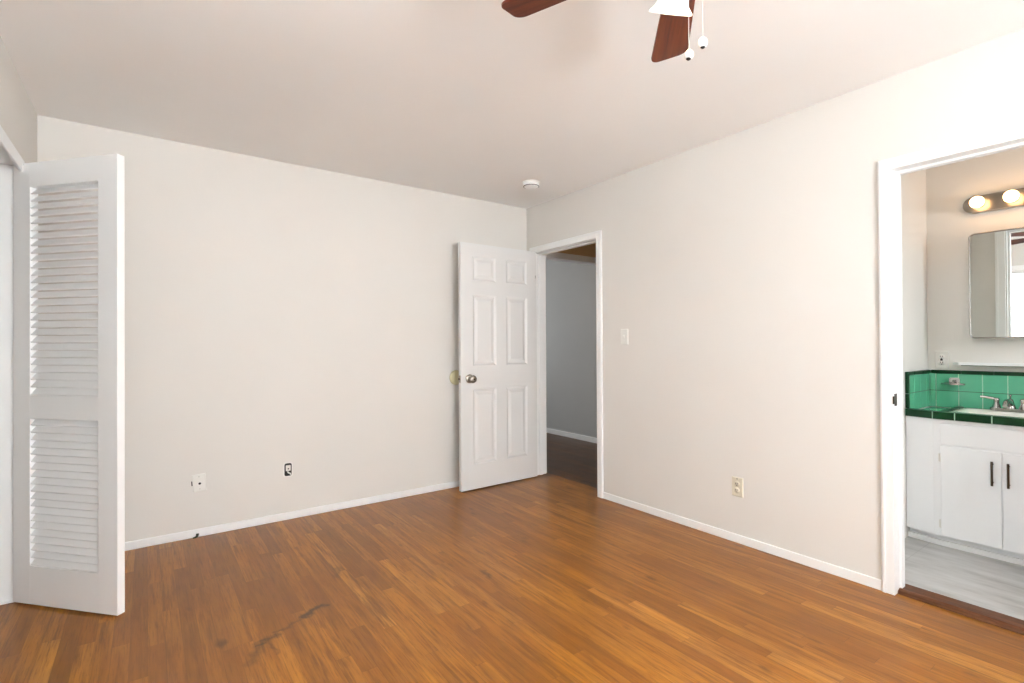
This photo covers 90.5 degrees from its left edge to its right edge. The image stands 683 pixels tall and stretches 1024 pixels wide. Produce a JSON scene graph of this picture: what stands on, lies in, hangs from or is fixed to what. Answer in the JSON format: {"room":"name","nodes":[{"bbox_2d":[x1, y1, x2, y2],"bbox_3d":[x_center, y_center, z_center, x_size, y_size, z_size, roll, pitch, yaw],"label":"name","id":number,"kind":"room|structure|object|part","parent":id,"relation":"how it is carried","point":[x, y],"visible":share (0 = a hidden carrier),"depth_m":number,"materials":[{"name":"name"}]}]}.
{"room":"empty bedroom","nodes":[
{"label":"empty bedroom","id":0,"kind":"room"},
{"bbox_2d":[0,36,36,162],"bbox_3d":[-1.058,-0.027,0.551,0.120,2.440,5.300,0,0,-36],"label":"wall","id":1,"kind":"structure","parent":0,"point":[18,116],"depth_m":2.30,"materials":[{"name":"paint"}]},
{"bbox_2d":[0,125,24,604],"bbox_3d":[-1.990,0.178,1.855,0.134,2.057,1.354,0,0,-36],"label":"door frame","id":2,"kind":"structure","parent":1,"relation":"attached to","point":[6,165],"depth_m":2.35,"materials":[{"name":"white paint"}]},
{"bbox_2d":[13,154,124,615],"bbox_3d":[-2.016,0.188,2.304,0.602,2.023,0.042,0,0,12],"label":"door","id":3,"kind":"structure","parent":1,"relation":"in","point":[69,421],"depth_m":2.29,"materials":[{"name":"paint"}]},
{"bbox_3d":[-2.022,-0.767,2.306,0.391,0.112,0.033,0,0,12],"label":"rail","id":4,"kind":"part","parent":3,"relation":"part of","materials":[{"name":"paint"}]},
{"bbox_3d":[-2.016,0.299,2.299,0.391,0.106,0.033,0,0,12],"label":"rail","id":5,"kind":"part","parent":3,"relation":"part of","materials":[{"name":"paint"}]},
{"bbox_3d":[-2.011,1.112,2.294,0.391,0.174,0.033,0,0,12],"label":"rail","id":6,"kind":"part","parent":3,"relation":"part of","materials":[{"name":"paint"}]},
{"bbox_3d":[-2.014,0.688,2.298,0.389,0.672,0.031,0,0,12],"label":"louver panel","id":7,"kind":"part","parent":3,"relation":"part of","materials":[{"name":"paint"}]},
{"bbox_3d":[-2.019,-0.233,2.303,0.389,0.955,0.031,0,0,12],"label":"louver panel","id":8,"kind":"part","parent":3,"relation":"part of","materials":[{"name":"paint"}]},
{"bbox_2d":[37,115,526,541],"bbox_3d":[-1.242,-0.005,3.754,3.570,2.440,0.110,0,0,-36],"label":"wall","id":9,"kind":"structure","parent":0,"point":[277,313],"depth_m":3.43,"materials":[{"name":"paint"}]},
{"bbox_2d":[191,473,206,492],"bbox_3d":[-1.949,0.881,3.159,0.085,0.113,0.012,0,0,-36],"label":"cable wall plate","id":10,"kind":"object","parent":9,"relation":"attached to","point":[198,482],"visible":1,"depth_m":3.16,"materials":[{"name":"white plastic"}]},
{"bbox_2d":[283,462,292,476],"bbox_3d":[-1.527,0.875,3.462,0.060,0.100,0.016,0,0,-36],"label":"phone jack","id":11,"kind":"object","parent":9,"relation":"attached to","point":[288,466],"visible":1,"depth_m":3.46,"materials":[{"name":"white plastic"}]},
{"bbox_2d":[125,481,458,550],"bbox_3d":[-1.200,1.189,3.697,3.330,0.050,0.012,0,0,-36],"label":"baseboard","id":12,"kind":"structure","parent":9,"relation":"attached to","point":[178,536],"depth_m":3.42,"materials":[{"name":"white paint"}]},
{"bbox_2d":[450,370,458,384],"bbox_3d":[-0.466,0.301,4.239,0.124,0.124,0.006,0,0,-36],"label":"bumper cover","id":13,"kind":"object","parent":9,"relation":"attached to","point":[454,375],"visible":0.77,"depth_m":4.23,"materials":[{"name":"plastic"}]},
{"bbox_2d":[0,433,1023,682],"bbox_3d":[-0.196,1.253,3.059,5.750,0.103,8.620,0,0,-36],"label":"floor","id":14,"kind":"structure","parent":0,"point":[544,578],"depth_m":2.27,"materials":[{"name":"brown wood"}]},
{"bbox_2d":[898,584,1023,634],"bbox_3d":[2.080,1.176,2.134,0.130,0.021,0.724,0,0,-36],"label":"threshold","id":15,"kind":"object","parent":14,"relation":"on","point":[1013,624],"visible":0.97,"depth_m":2.22,"materials":[{"name":"brown wood"}]},
{"bbox_2d":[906,416,1023,565],"bbox_3d":[2.838,0.814,2.780,0.490,0.738,1.008,0,0,-36],"label":"vanity cabinet","id":16,"kind":"object","parent":14,"relation":"on","point":[965,480],"visible":0.9,"depth_m":2.83,"materials":[{"name":"paint"}]},
{"bbox_2d":[905,406,1023,426],"bbox_3d":[2.837,0.423,2.782,0.457,0.042,1.006,0,0,-36],"label":"countertop","id":17,"kind":"structure","parent":16,"relation":"on","point":[930,412],"depth_m":2.85,"materials":[{"name":"green tile"}]},
{"bbox_2d":[949,407,1023,417],"bbox_3d":[2.830,0.471,2.834,0.369,0.130,0.543,0,0,-36],"label":"sink","id":18,"kind":"object","parent":17,"relation":"in","point":[965,409],"visible":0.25,"depth_m":3.00,"materials":[{"name":"ceramic"}]},
{"bbox_2d":[980,395,1023,412],"bbox_3d":[2.885,0.359,2.944,0.201,0.096,0.173,0,0,14],"label":"bathroom faucet","id":19,"kind":"object","parent":17,"relation":"on","point":[1008,405],"visible":1,"depth_m":2.94,"materials":[{"name":"silver metal"}]},
{"bbox_3d":[2.844,0.357,3.012,0.093,0.070,0.043,0,0,27],"label":"handle","id":20,"kind":"part","parent":19,"relation":"part of","materials":[{"name":"silver metal"}]},
{"bbox_3d":[2.900,0.398,2.954,0.057,0.018,0.172,0,0,-36],"label":"plate","id":21,"kind":"part","parent":19,"relation":"part of","materials":[{"name":"silver metal"}]},
{"bbox_3d":[2.860,0.363,2.926,0.156,0.065,0.057,0,0,-36],"label":"spout","id":22,"kind":"part","parent":19,"relation":"part of","materials":[{"name":"silver metal"}]},
{"bbox_3d":[2.937,0.356,2.884,0.043,0.070,0.093,0,0,-9],"label":"handle","id":23,"kind":"part","parent":19,"relation":"part of","materials":[{"name":"silver metal"}]},
{"bbox_3d":[2.548,0.856,2.819,0.010,0.516,0.256,0,0,-36],"label":"door","id":24,"kind":"part","parent":16,"relation":"part of","materials":[{"name":"paint"}]},
{"bbox_3d":[2.587,0.712,2.733,0.027,0.130,0.011,0,0,-36],"label":"handle","id":25,"kind":"part","parent":16,"relation":"part of","materials":[{"name":"brown metal"}]},
{"bbox_3d":[2.624,0.712,2.681,0.027,0.130,0.011,0,0,-36],"label":"handle","id":26,"kind":"part","parent":16,"relation":"part of","materials":[{"name":"brown metal"}]},
{"bbox_3d":[2.701,0.854,2.607,0.010,0.516,0.256,0,0,-36],"label":"door","id":27,"kind":"part","parent":16,"relation":"part of","materials":[{"name":"paint"}]},
{"bbox_2d":[0,0,1023,208],"bbox_3d":[-0.210,-1.286,3.075,5.750,0.100,8.620,0,0,-36],"label":"ceiling","id":28,"kind":"structure","parent":0,"point":[475,99],"depth_m":2.33,"materials":[{"name":"paint"}]},
{"bbox_2d":[523,180,539,188],"bbox_3d":[0.149,-1.210,3.928,0.132,0.044,0.132,0,0,-36],"label":"smoke detector","id":29,"kind":"object","parent":28,"relation":"attached to","point":[527,184],"visible":1,"depth_m":3.89,"materials":[{"name":"white plastic"}]},
{"bbox_2d":[501,0,707,61],"bbox_3d":[0.436,-0.973,1.257,1.011,0.556,1.025,0,0,-36],"label":"ceiling fan","id":30,"kind":"object","parent":28,"relation":"hanging from","point":[672,38],"visible":1,"depth_m":1.56,"materials":[{"name":"brown wood"}]},
{"bbox_3d":[0.147,-1.008,1.456,0.365,0.032,0.124,-1,0,30],"label":"blade","id":31,"kind":"part","parent":30,"relation":"part of","materials":[{"name":"brown wood"}]},
{"bbox_3d":[0.437,-0.920,1.385,0.112,0.113,0.110,0,0,-36],"label":"lamp shade","id":32,"kind":"part","parent":30,"relation":"part of","materials":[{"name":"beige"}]},
{"bbox_3d":[0.519,-1.008,1.623,0.124,0.032,0.365,0,0,12],"label":"blade","id":33,"kind":"part","parent":30,"relation":"part of","materials":[{"name":"brown wood"}]},
{"bbox_3d":[0.454,-0.836,1.212,0.001,0.230,0.008,0,0,-4],"label":"pull chain","id":34,"kind":"part","parent":30,"relation":"part of","materials":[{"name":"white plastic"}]},
{"bbox_2d":[546,259,596,437],"bbox_3d":[1.227,-0.006,5.857,0.105,2.440,5.570,0,0,-36],"label":"wall","id":35,"kind":"structure","parent":0,"point":[571,352],"depth_m":6.44,"materials":[{"name":"grey paint"}]},
{"bbox_2d":[547,428,596,442],"bbox_3d":[0.434,1.192,6.857,0.012,0.065,2.800,0,0,-36],"label":"baseboard","id":36,"kind":"structure","parent":35,"relation":"attached to","point":[551,431],"depth_m":6.39,"materials":[{"name":"white paint"}]},
{"bbox_2d":[559,243,595,256],"bbox_3d":[0.713,-0.007,5.288,1.395,2.440,0.090,0,0,-36],"label":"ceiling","id":37,"kind":"structure","parent":0,"point":[587,250],"depth_m":5.27,"materials":[{"name":"paint"}]},
{"bbox_2d":[546,252,596,349],"bbox_3d":[0.589,0.164,5.190,1.000,2.100,0.102,0,0,-36],"label":"door frame","id":38,"kind":"structure","parent":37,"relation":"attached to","point":[556,256],"depth_m":5.16,"materials":[{"name":"white paint"}]},
{"bbox_2d":[526,29,1023,579],"bbox_3d":[1.740,-0.029,2.570,0.120,2.440,5.300,0,0,-36],"label":"wall","id":39,"kind":"structure","parent":0,"point":[740,270],"depth_m":2.88,"materials":[{"name":"paint"}]},
{"bbox_2d":[458,242,536,491],"bbox_3d":[-0.102,0.200,4.307,0.810,2.003,0.181,0,0,-37],"label":"door","id":40,"kind":"structure","parent":39,"relation":"in","point":[497,308],"depth_m":4.27,"materials":[{"name":"white paint"}]},
{"bbox_3d":[-0.320,0.301,4.071,0.063,0.063,0.064,0,0,-37],"label":"knob","id":41,"kind":"part","parent":40,"relation":"part of","materials":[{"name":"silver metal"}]},
{"bbox_2d":[545,255,546,472],"bbox_3d":[0.544,0.173,4.347,0.020,2.070,0.907,0,0,-36],"label":"trim","id":42,"kind":"structure","parent":39,"relation":"attached to","point":[545,255],"depth_m":4.67,"materials":[{"name":"white paint"}]},
{"bbox_2d":[529,230,603,497],"bbox_3d":[0.479,0.176,4.300,0.140,2.064,0.895,0,0,-36],"label":"door frame","id":43,"kind":"structure","parent":39,"relation":"attached to","point":[540,256],"depth_m":4.38,"materials":[{"name":"white paint"}]},
{"bbox_2d":[621,329,627,344],"bbox_3d":[0.823,-0.035,3.726,0.015,0.114,0.070,0,0,-36],"label":"light switch","id":44,"kind":"object","parent":39,"relation":"attached to","point":[624,332],"visible":1,"depth_m":3.72,"materials":[{"name":"white plastic"}]},
{"bbox_2d":[732,476,742,497],"bbox_3d":[1.339,0.865,3.016,0.010,0.114,0.070,0,0,-36],"label":"power outlet","id":45,"kind":"object","parent":39,"relation":"attached to","point":[737,483],"visible":1,"depth_m":3.01,"materials":[{"name":"beige plastic"}]},
{"bbox_2d":[603,492,881,590],"bbox_3d":[1.239,1.172,3.153,0.012,0.050,1.832,0,0,-36],"label":"baseboard","id":46,"kind":"structure","parent":39,"relation":"attached to","point":[842,572],"depth_m":2.90,"materials":[{"name":"white paint"}]},
{"bbox_2d":[878,125,1023,594],"bbox_3d":[2.051,0.161,2.123,0.140,2.051,0.830,0,0,-36],"label":"door frame","id":47,"kind":"structure","parent":39,"relation":"attached to","point":[885,167],"depth_m":2.40,"materials":[{"name":"white paint"}]},
{"bbox_2d":[893,393,896,405],"bbox_3d":[1.806,0.275,2.389,0.054,0.058,0.004,0,0,-36],"label":"strike plate","id":48,"kind":"object","parent":47,"relation":"attached to","point":[895,395],"visible":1,"depth_m":2.39,"materials":[{"name":"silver metal"}]},
{"bbox_2d":[901,169,928,537],"bbox_3d":[2.222,-0.029,3.030,1.200,2.440,0.100,0,0,-36],"label":"wall","id":49,"kind":"structure","parent":0,"point":[913,185],"depth_m":3.19,"materials":[{"name":"paint"}]},
{"bbox_2d":[926,147,1023,407],"bbox_3d":[3.244,-0.036,2.725,0.100,2.440,1.790,0,0,-36],"label":"wall","id":50,"kind":"structure","parent":0,"point":[949,227],"depth_m":3.21,"materials":[{"name":"paint"}]},
{"bbox_2d":[935,351,948,368],"bbox_3d":[2.777,0.118,3.278,0.010,0.114,0.070,0,0,-36],"label":"power outlet","id":51,"kind":"object","parent":50,"relation":"attached to","point":[941,357],"visible":1,"depth_m":3.27,"materials":[{"name":"white plastic"}]},
{"bbox_2d":[905,370,1023,408],"bbox_3d":[2.861,0.300,2.802,0.430,0.240,1.009,0,0,-36],"label":"tile backsplash","id":52,"kind":"structure","parent":50,"relation":"attached to","point":[923,388],"depth_m":3.15,"materials":[{"name":"green tile"}]},
{"bbox_2d":[941,377,964,384],"bbox_3d":[2.782,0.252,3.199,0.070,0.046,0.119,0,0,-36],"label":"toothbrush holder","id":53,"kind":"object","parent":52,"relation":"attached to","point":[952,381],"visible":1,"depth_m":3.20,"materials":[{"name":"silver metal"}]},
{"bbox_2d":[941,382,964,384],"bbox_3d":[2.778,0.267,3.196,0.060,0.010,0.119,0,0,-36],"label":"tray","id":54,"kind":"object","parent":53,"relation":"on","point":[950,383],"depth_m":3.18,"materials":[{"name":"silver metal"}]},
{"bbox_2d":[953,362,1023,366],"bbox_3d":[3.047,0.138,2.861,0.060,0.020,0.885,0,0,-36],"label":"wall ledge","id":55,"kind":"object","parent":50,"relation":"attached to","point":[954,363],"visible":1,"depth_m":3.05,"materials":[{"name":"white paint"}]},
{"bbox_2d":[963,188,1023,213],"bbox_3d":[2.979,-0.846,2.895,0.128,0.104,0.642,0,0,-36],"label":"vanity light","id":56,"kind":"object","parent":50,"relation":"attached to","point":[1014,198],"visible":1,"depth_m":3.04,"materials":[{"name":"silver metal"}]},
{"bbox_3d":[2.818,-0.844,3.073,0.075,0.070,0.070,0,0,-36],"label":"bulb","id":57,"kind":"part","parent":56,"relation":"part of","materials":[{"name":"white glass"}]},
{"bbox_3d":[2.906,-0.845,2.951,0.075,0.070,0.070,0,0,-36],"label":"bulb","id":58,"kind":"part","parent":56,"relation":"part of","materials":[{"name":"white glass"}]},
{"bbox_2d":[968,227,1023,338],"bbox_3d":[2.961,-0.336,2.914,0.137,0.632,0.484,0,0,-36],"label":"wall mirror","id":59,"kind":"object","parent":50,"relation":"attached to","point":[995,258],"visible":1,"depth_m":2.97,"materials":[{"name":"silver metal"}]}
]}

